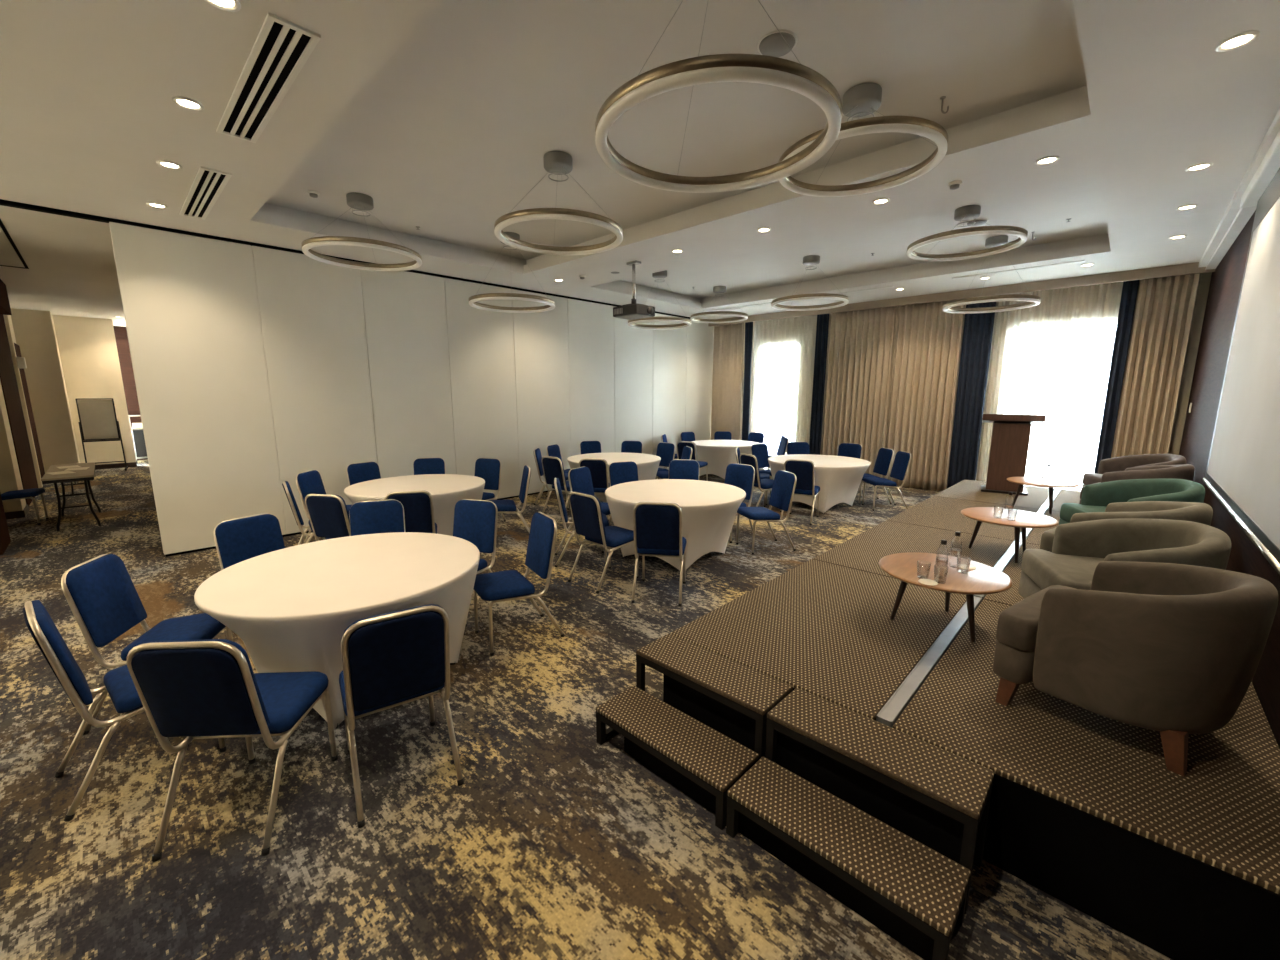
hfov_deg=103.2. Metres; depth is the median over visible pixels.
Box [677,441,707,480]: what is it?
banquet chair
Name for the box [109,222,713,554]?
wall
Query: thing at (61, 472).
paper sheet
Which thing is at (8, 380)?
door
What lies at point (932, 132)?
diffuser
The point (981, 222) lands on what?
ceiling speaker
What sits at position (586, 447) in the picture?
banquet chair
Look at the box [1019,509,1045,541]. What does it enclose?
strip
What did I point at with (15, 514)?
baseboard
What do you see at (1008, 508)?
tumbler
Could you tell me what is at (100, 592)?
banquet chair
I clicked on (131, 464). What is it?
baseboard
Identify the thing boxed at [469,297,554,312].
diffuser
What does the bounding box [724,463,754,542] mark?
banquet chair
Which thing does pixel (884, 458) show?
banquet chair
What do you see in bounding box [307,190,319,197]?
smoke detector
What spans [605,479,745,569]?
round table
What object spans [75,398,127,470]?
flip chart
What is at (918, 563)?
tumbler
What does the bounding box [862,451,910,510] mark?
banquet chair
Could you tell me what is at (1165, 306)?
curtain
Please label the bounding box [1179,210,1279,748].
wall
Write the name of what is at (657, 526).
banquet chair
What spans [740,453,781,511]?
banquet chair
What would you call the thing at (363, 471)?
banquet chair
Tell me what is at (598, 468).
banquet chair
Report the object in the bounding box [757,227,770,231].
recessed light
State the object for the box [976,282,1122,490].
sheer curtain
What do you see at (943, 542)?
water bottle
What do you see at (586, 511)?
banquet chair
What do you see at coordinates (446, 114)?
ceiling
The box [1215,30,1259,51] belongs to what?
recessed light
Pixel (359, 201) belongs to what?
pendant
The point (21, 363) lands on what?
wall lamp
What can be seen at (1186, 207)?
recessed light
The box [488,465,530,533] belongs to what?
banquet chair
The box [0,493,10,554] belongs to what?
trim
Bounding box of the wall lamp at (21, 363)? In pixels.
[16,357,26,367]
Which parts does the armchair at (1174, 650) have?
leg, seat, backrest, leg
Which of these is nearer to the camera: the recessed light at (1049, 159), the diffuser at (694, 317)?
the recessed light at (1049, 159)
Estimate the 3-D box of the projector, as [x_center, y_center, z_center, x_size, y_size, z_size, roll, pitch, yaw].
[-0.073,-2.544,6.781,0.492,0.706,0.366,9,13,43]
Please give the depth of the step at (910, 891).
1.81 m
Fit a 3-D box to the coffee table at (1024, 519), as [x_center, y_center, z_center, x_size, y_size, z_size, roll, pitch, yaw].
[3.189,0.480,4.429,0.690,0.347,0.690,9,13,43]
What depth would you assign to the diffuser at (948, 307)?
6.68 m
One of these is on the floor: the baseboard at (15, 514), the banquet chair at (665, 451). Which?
the banquet chair at (665, 451)
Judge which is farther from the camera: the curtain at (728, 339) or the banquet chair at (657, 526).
the curtain at (728, 339)
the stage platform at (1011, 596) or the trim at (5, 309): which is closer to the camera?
the stage platform at (1011, 596)
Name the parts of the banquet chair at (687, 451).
seat, backrest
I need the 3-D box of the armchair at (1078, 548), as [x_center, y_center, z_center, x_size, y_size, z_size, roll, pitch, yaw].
[2.670,0.572,2.828,0.747,0.713,0.725,4,10,20]
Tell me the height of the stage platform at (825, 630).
0.406 m
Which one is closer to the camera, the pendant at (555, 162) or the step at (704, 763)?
the step at (704, 763)
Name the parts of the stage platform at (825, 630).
joint strip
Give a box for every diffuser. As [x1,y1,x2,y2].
[302,241,421,270]
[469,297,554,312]
[494,214,622,254]
[595,66,840,192]
[628,319,690,328]
[690,314,747,322]
[771,296,848,310]
[779,123,946,196]
[907,230,1026,260]
[942,298,1040,313]
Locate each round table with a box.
[194,532,479,728]
[344,474,484,535]
[567,452,660,502]
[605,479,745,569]
[691,440,759,478]
[768,454,870,513]
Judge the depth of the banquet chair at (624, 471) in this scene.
6.72 m
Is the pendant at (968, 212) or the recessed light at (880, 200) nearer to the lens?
the recessed light at (880, 200)
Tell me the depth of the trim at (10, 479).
7.32 m
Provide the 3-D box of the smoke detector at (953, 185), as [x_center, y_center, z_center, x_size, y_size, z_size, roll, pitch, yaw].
[2.604,-2.433,4.199,0.104,0.048,0.104,9,13,43]
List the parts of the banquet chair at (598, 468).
panel, frame, seat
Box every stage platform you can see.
[671,559,981,727]
[813,520,1021,599]
[888,496,1038,540]
[893,599,1279,959]
[934,479,1060,510]
[984,543,1039,605]
[1026,510,1059,544]
[1048,489,1080,511]
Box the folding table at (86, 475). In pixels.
[41,462,100,530]
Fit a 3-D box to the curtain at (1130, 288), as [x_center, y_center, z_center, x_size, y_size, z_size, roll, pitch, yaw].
[7.094,-1.240,7.603,0.171,3.435,0.102,9,13,43]
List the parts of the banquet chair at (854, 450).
backrest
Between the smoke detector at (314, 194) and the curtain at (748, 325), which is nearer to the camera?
the smoke detector at (314, 194)
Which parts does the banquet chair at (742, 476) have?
backrest, frame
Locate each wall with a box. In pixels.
[8,315,15,342]
[52,315,135,464]
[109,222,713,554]
[113,326,147,459]
[740,272,1211,479]
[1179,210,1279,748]
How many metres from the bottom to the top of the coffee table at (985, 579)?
0.347 m
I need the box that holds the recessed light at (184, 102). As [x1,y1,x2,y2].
[172,96,203,110]
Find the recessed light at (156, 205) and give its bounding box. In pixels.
[146,202,167,208]
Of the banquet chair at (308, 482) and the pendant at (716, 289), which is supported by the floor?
the banquet chair at (308, 482)
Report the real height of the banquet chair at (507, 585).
0.901 m
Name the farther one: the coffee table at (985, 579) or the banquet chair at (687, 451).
the banquet chair at (687, 451)
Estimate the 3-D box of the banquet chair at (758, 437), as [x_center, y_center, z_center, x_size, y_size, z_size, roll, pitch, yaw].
[2.529,-0.628,11.640,0.438,0.901,0.584,10,14,44]
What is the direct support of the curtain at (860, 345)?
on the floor
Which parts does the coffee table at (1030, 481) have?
leg, leg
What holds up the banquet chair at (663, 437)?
on the floor
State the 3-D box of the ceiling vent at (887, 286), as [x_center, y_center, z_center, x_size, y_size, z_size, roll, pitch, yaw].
[2.827,-3.360,9.483,3.600,0.012,0.090,9,13,43]
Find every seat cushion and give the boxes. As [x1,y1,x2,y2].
[996,585,1075,651]
[1021,549,1104,589]
[1040,528,1055,551]
[1060,503,1106,522]
[1082,473,1102,484]
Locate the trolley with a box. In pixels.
[128,415,147,462]
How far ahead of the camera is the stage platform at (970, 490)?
7.01 m
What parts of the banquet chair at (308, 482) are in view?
frame, leg, backrest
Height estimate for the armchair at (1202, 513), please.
0.713 m
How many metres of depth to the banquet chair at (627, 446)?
9.67 m
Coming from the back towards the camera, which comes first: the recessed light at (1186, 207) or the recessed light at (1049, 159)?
the recessed light at (1186, 207)
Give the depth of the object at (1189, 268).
8.16 m
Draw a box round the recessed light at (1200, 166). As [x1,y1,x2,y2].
[1185,162,1212,170]
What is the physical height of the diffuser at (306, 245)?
0.031 m
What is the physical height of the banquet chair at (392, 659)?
0.901 m
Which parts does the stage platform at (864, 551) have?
joint strip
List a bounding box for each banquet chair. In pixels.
[1,488,48,524]
[22,600,226,821]
[61,554,232,734]
[126,639,337,861]
[213,513,284,639]
[282,481,313,544]
[295,470,352,543]
[305,494,350,540]
[339,604,463,827]
[346,462,380,485]
[349,499,404,535]
[384,491,436,533]
[413,457,445,474]
[453,499,497,626]
[473,512,564,655]
[474,458,505,520]
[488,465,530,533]
[534,448,568,504]
[542,456,570,519]
[546,444,570,496]
[554,478,608,566]
[567,466,610,540]
[568,492,637,592]
[579,458,609,518]
[580,440,600,453]
[608,461,638,525]
[621,441,642,452]
[631,502,686,605]
[655,442,674,478]
[656,446,692,478]
[661,434,677,468]
[669,459,699,479]
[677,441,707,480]
[680,432,694,441]
[714,431,731,439]
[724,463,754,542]
[735,447,769,504]
[736,470,796,553]
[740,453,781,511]
[748,432,764,469]
[750,443,771,494]
[759,437,788,470]
[760,435,785,469]
[780,459,819,524]
[786,442,808,454]
[837,443,861,492]
[858,448,893,504]
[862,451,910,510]
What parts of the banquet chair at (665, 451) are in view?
backrest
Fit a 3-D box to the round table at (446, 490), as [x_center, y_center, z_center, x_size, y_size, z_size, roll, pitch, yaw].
[-2.615,0.413,6.036,1.513,0.740,1.513,8,13,40]
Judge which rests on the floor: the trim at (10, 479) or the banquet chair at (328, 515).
the banquet chair at (328, 515)
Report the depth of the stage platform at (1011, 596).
3.76 m
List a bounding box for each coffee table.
[879,552,1011,642]
[961,507,1058,562]
[1007,477,1078,513]
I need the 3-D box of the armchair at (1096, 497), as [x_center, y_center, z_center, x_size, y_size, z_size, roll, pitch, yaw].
[4.046,0.340,4.178,0.747,0.713,0.725,3,10,16]
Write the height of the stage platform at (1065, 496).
0.400 m
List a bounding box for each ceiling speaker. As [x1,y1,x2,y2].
[757,30,797,56]
[966,219,987,225]
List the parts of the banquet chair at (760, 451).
backrest, seat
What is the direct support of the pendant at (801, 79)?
hanging from the ceiling
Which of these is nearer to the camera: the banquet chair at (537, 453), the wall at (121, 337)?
the banquet chair at (537, 453)
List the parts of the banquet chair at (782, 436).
backrest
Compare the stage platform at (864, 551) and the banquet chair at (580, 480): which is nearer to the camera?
the stage platform at (864, 551)
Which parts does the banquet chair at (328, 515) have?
backrest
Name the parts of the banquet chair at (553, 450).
backrest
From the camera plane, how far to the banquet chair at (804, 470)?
7.02 m
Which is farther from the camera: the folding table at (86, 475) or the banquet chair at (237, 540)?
the folding table at (86, 475)
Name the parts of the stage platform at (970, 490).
joint strip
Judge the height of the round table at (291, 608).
0.740 m
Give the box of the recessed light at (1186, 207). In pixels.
[1176,204,1198,210]
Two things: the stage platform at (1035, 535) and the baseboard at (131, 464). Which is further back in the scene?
the baseboard at (131, 464)
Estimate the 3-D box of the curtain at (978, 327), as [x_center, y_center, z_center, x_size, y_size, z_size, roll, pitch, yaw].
[5.769,-1.454,8.848,0.437,3.435,0.096,9,13,43]
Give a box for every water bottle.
[935,539,948,577]
[948,531,961,567]
[1003,492,1013,517]
[1043,464,1050,482]
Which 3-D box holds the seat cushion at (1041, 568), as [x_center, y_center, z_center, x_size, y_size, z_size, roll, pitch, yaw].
[2.641,0.570,2.839,0.684,0.143,0.670,4,10,20]
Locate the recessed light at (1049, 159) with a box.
[1035,156,1059,164]
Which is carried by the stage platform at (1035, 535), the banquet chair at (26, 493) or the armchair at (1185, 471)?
the armchair at (1185, 471)
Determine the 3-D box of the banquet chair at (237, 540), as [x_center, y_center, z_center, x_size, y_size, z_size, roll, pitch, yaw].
[-2.692,0.737,3.703,0.584,0.901,0.438,5,11,28]
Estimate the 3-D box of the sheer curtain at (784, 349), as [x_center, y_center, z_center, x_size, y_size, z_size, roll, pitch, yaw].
[3.263,-1.906,11.480,1.667,3.435,0.099,9,13,43]
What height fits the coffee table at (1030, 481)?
0.347 m
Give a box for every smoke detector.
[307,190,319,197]
[948,180,961,189]
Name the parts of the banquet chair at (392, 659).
leg, leg, seat, backrest, frame, panel, leg, leg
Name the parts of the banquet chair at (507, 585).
leg, leg, seat, frame, leg, backrest, leg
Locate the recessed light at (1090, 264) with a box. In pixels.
[1080,263,1093,266]
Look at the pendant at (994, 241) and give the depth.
6.49 m
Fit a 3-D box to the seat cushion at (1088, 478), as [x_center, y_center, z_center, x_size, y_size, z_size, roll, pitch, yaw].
[5.708,0.045,5.891,0.684,0.143,0.670,3,10,16]
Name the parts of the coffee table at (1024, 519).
leg, leg, leg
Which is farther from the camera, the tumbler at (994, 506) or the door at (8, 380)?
the door at (8, 380)
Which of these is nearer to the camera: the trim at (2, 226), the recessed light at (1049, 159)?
the recessed light at (1049, 159)
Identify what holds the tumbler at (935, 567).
on the coffee table at (985, 579)
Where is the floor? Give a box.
[0,459,1171,959]
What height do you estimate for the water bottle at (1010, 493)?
0.220 m
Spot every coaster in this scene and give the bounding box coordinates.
[918,579,937,585]
[959,564,975,569]
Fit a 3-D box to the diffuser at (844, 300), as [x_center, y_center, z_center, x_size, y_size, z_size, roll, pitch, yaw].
[2.514,-2.613,7.544,1.091,0.031,1.091,9,13,43]
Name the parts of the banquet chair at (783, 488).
leg, leg, seat, leg, frame, backrest, leg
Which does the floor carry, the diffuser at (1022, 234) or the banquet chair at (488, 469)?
the banquet chair at (488, 469)
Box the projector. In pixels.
[613,260,654,319]
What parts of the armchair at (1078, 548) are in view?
seat, backrest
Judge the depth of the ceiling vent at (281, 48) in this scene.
2.76 m
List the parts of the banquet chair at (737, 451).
backrest, seat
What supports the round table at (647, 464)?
on the floor
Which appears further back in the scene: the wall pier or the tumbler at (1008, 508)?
the wall pier
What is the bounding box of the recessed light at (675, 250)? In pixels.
[671,249,682,252]
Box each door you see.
[0,314,38,506]
[14,343,44,478]
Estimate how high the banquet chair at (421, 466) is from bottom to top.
0.901 m
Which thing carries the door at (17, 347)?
in the wall at (9, 316)
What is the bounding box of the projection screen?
[1202,130,1279,574]
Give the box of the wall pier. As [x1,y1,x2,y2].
[11,308,79,472]
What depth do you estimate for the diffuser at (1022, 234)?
5.49 m
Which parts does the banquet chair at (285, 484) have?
panel, backrest, leg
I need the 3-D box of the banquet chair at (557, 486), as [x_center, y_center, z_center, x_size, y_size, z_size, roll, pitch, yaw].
[-0.639,0.430,5.485,0.584,0.901,0.438,-2,10,-9]
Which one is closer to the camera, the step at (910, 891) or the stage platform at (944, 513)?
the step at (910, 891)
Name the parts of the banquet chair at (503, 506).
seat, frame, leg, leg, backrest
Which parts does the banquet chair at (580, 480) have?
frame, backrest, seat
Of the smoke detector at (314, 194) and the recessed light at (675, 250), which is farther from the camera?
the recessed light at (675, 250)
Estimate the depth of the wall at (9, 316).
10.29 m
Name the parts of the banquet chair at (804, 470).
panel, frame, seat, leg, leg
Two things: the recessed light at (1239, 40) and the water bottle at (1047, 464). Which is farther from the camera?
the water bottle at (1047, 464)
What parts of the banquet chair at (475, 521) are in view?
backrest, frame, seat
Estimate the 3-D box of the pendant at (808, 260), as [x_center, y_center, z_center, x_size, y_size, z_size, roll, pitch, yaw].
[2.514,-2.933,7.489,1.091,0.679,1.091,9,13,43]
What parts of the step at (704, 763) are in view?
leg, rail, frame, leg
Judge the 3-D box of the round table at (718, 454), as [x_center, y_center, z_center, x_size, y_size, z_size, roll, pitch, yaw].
[1.803,-0.432,10.944,1.499,0.740,1.499,-9,14,-44]
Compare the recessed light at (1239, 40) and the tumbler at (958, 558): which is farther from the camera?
the tumbler at (958, 558)
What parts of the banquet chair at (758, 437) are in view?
backrest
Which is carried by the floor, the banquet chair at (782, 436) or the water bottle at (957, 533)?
the banquet chair at (782, 436)
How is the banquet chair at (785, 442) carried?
on the floor
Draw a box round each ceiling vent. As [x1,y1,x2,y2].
[179,166,231,219]
[216,12,320,142]
[711,286,893,310]
[952,260,1084,278]
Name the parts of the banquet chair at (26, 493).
frame, seat, leg, leg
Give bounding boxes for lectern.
[981,414,1045,494]
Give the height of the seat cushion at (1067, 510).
0.143 m
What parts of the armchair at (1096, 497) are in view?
seat, backrest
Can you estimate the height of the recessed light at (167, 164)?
0.010 m
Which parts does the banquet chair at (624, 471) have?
frame, backrest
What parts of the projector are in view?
ceiling plate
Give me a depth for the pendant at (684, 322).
8.21 m
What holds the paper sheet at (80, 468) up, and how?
on the folding table at (86, 475)
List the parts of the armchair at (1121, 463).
backrest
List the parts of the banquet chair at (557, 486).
backrest, leg, frame, leg, seat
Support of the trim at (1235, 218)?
attached to the wall at (1245, 557)
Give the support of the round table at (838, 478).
on the floor
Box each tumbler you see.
[917,560,930,578]
[934,564,948,583]
[957,555,970,573]
[993,506,1003,517]
[1007,508,1017,520]
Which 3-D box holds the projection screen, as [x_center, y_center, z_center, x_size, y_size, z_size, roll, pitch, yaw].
[3.542,-0.924,2.807,0.120,2.450,4.720,9,13,43]
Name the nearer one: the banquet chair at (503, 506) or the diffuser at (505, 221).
the diffuser at (505, 221)
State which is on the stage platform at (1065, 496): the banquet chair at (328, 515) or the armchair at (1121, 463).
the armchair at (1121, 463)
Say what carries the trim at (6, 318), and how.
attached to the wall at (9, 316)
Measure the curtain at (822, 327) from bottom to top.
3.435 m
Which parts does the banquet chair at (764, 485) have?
panel, backrest, frame, leg, seat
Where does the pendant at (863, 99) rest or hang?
hanging from the ceiling
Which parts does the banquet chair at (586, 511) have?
leg, panel, backrest, frame, leg, seat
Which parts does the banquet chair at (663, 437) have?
backrest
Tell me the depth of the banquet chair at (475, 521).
4.29 m
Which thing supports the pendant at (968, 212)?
hanging from the ceiling
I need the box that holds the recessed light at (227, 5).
[205,0,240,11]
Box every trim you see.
[0,199,689,318]
[0,219,28,268]
[0,279,11,314]
[0,381,25,511]
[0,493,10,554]
[3,315,42,487]
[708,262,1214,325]
[1198,108,1279,269]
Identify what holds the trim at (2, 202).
attached to the wall at (255, 368)
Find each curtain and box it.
[711,323,743,439]
[742,322,752,440]
[750,315,816,468]
[809,313,829,454]
[821,306,896,477]
[883,299,964,490]
[947,302,995,487]
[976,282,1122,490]
[1094,280,1139,472]
[1111,273,1200,457]
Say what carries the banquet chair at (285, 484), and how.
on the floor
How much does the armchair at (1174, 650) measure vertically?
0.713 m
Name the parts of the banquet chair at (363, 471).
frame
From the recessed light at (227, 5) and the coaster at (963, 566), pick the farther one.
the coaster at (963, 566)
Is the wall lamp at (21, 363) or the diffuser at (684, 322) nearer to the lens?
the diffuser at (684, 322)
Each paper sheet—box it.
[47,471,75,474]
[57,465,79,468]
[64,467,88,470]
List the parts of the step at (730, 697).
leg, frame, leg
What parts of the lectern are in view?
plate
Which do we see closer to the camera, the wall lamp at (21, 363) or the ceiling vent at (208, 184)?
the ceiling vent at (208, 184)
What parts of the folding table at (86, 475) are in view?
leg, leg, leg, leg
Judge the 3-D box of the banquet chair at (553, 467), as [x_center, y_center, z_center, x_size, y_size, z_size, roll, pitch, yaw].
[-1.122,0.073,7.561,0.438,0.901,0.584,7,12,37]
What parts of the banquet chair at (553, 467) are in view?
leg, panel, frame, backrest, seat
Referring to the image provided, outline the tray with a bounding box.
[83,439,120,441]
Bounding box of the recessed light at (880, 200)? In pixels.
[872,198,889,204]
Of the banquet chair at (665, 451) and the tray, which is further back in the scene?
the tray
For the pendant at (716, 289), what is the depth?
9.45 m
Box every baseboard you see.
[5,505,28,518]
[95,462,136,469]
[166,470,668,556]
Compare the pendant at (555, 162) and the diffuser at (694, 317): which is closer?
the pendant at (555, 162)
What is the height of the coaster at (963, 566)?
0.004 m
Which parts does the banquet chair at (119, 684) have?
panel, backrest, leg, frame, leg, seat, leg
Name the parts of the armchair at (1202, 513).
backrest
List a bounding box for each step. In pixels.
[596,685,758,829]
[636,634,792,758]
[726,757,970,959]
[765,688,993,913]
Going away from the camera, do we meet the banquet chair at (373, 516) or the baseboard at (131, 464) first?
the banquet chair at (373, 516)
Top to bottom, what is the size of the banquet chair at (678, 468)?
0.901 m
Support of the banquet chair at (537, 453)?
on the floor
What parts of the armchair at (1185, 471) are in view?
backrest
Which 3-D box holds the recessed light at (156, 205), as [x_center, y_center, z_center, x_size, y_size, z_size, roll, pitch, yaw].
[-4.465,-2.537,4.692,0.148,0.010,0.148,9,13,43]
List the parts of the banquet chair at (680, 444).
panel, frame, seat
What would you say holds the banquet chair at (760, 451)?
on the floor
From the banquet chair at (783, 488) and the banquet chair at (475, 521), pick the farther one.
the banquet chair at (783, 488)
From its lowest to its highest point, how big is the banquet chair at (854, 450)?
0.901 m
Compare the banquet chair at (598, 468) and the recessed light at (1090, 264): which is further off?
the banquet chair at (598, 468)
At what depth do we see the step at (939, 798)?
1.98 m
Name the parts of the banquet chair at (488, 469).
backrest, seat, frame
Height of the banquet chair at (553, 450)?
0.901 m
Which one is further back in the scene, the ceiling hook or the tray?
the tray
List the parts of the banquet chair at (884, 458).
leg, seat, frame, backrest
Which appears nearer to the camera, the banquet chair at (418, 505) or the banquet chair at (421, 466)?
the banquet chair at (418, 505)
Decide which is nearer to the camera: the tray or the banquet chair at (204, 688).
the banquet chair at (204, 688)
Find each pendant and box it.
[301,192,421,270]
[468,232,554,312]
[494,151,622,254]
[595,0,841,192]
[628,270,690,328]
[690,286,747,322]
[771,255,848,310]
[778,83,947,196]
[907,205,1027,260]
[942,235,1040,313]
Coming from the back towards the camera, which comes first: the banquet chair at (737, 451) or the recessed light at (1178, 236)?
the banquet chair at (737, 451)
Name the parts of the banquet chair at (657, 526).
leg, leg, panel, frame, seat, leg, leg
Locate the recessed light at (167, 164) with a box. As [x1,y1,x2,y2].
[156,160,181,168]
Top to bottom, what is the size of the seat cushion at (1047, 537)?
0.143 m
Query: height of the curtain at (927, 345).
3.435 m
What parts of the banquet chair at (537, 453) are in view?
frame, backrest, leg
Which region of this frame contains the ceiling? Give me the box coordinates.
[0,0,1279,326]
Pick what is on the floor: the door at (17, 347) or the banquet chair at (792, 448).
the banquet chair at (792, 448)
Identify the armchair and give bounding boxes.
[993,561,1277,776]
[1018,518,1230,598]
[1040,501,1212,551]
[1059,478,1204,524]
[1079,464,1194,503]
[1082,454,1185,486]
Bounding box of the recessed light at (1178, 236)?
[1169,235,1187,238]
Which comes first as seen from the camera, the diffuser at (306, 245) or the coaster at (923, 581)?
the coaster at (923, 581)
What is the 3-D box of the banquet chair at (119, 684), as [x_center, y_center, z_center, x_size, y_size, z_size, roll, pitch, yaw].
[-2.436,0.955,2.435,0.438,0.901,0.584,7,12,37]
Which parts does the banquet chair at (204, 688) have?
leg, panel, backrest, frame, leg, seat, leg, leg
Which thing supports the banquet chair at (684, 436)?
on the floor
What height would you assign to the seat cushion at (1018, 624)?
0.143 m
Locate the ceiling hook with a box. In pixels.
[940,96,948,113]
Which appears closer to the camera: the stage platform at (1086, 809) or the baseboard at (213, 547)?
the stage platform at (1086, 809)
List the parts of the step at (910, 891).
leg, leg, leg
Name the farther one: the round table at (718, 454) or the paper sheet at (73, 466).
the round table at (718, 454)
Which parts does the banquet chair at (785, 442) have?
backrest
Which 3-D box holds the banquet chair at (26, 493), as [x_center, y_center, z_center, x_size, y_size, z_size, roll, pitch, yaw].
[-8.632,0.179,6.946,0.584,0.901,0.438,-8,12,-38]
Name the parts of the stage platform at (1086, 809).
frame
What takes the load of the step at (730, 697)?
on the floor
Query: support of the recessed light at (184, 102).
in the ceiling
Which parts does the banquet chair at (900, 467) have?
leg, leg, seat, frame, backrest, leg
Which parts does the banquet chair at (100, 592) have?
leg, frame, backrest, seat, leg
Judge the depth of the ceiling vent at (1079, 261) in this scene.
7.10 m
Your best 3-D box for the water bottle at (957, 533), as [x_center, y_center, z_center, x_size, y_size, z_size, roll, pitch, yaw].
[1.925,0.422,3.090,0.063,0.220,0.063,9,13,43]
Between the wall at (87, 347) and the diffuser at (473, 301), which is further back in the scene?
the wall at (87, 347)
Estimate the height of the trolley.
1.225 m
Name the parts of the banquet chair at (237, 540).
frame, backrest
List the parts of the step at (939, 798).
leg, frame, leg, leg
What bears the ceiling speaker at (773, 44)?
attached to the ceiling
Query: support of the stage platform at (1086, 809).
on the floor
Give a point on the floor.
(555, 842)
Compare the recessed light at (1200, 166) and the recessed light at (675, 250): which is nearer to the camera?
the recessed light at (1200, 166)
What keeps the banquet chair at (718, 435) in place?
on the floor
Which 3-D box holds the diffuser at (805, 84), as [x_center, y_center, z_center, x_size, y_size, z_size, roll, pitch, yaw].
[0.343,-1.552,2.346,1.095,0.031,1.095,9,13,43]
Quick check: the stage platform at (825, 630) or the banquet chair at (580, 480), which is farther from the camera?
the banquet chair at (580, 480)
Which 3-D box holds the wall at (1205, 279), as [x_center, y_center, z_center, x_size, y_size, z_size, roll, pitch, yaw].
[5.142,-1.865,9.953,8.940,3.900,0.250,9,13,43]
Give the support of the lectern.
on the stage platform at (970, 490)
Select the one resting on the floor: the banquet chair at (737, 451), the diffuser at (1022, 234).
the banquet chair at (737, 451)

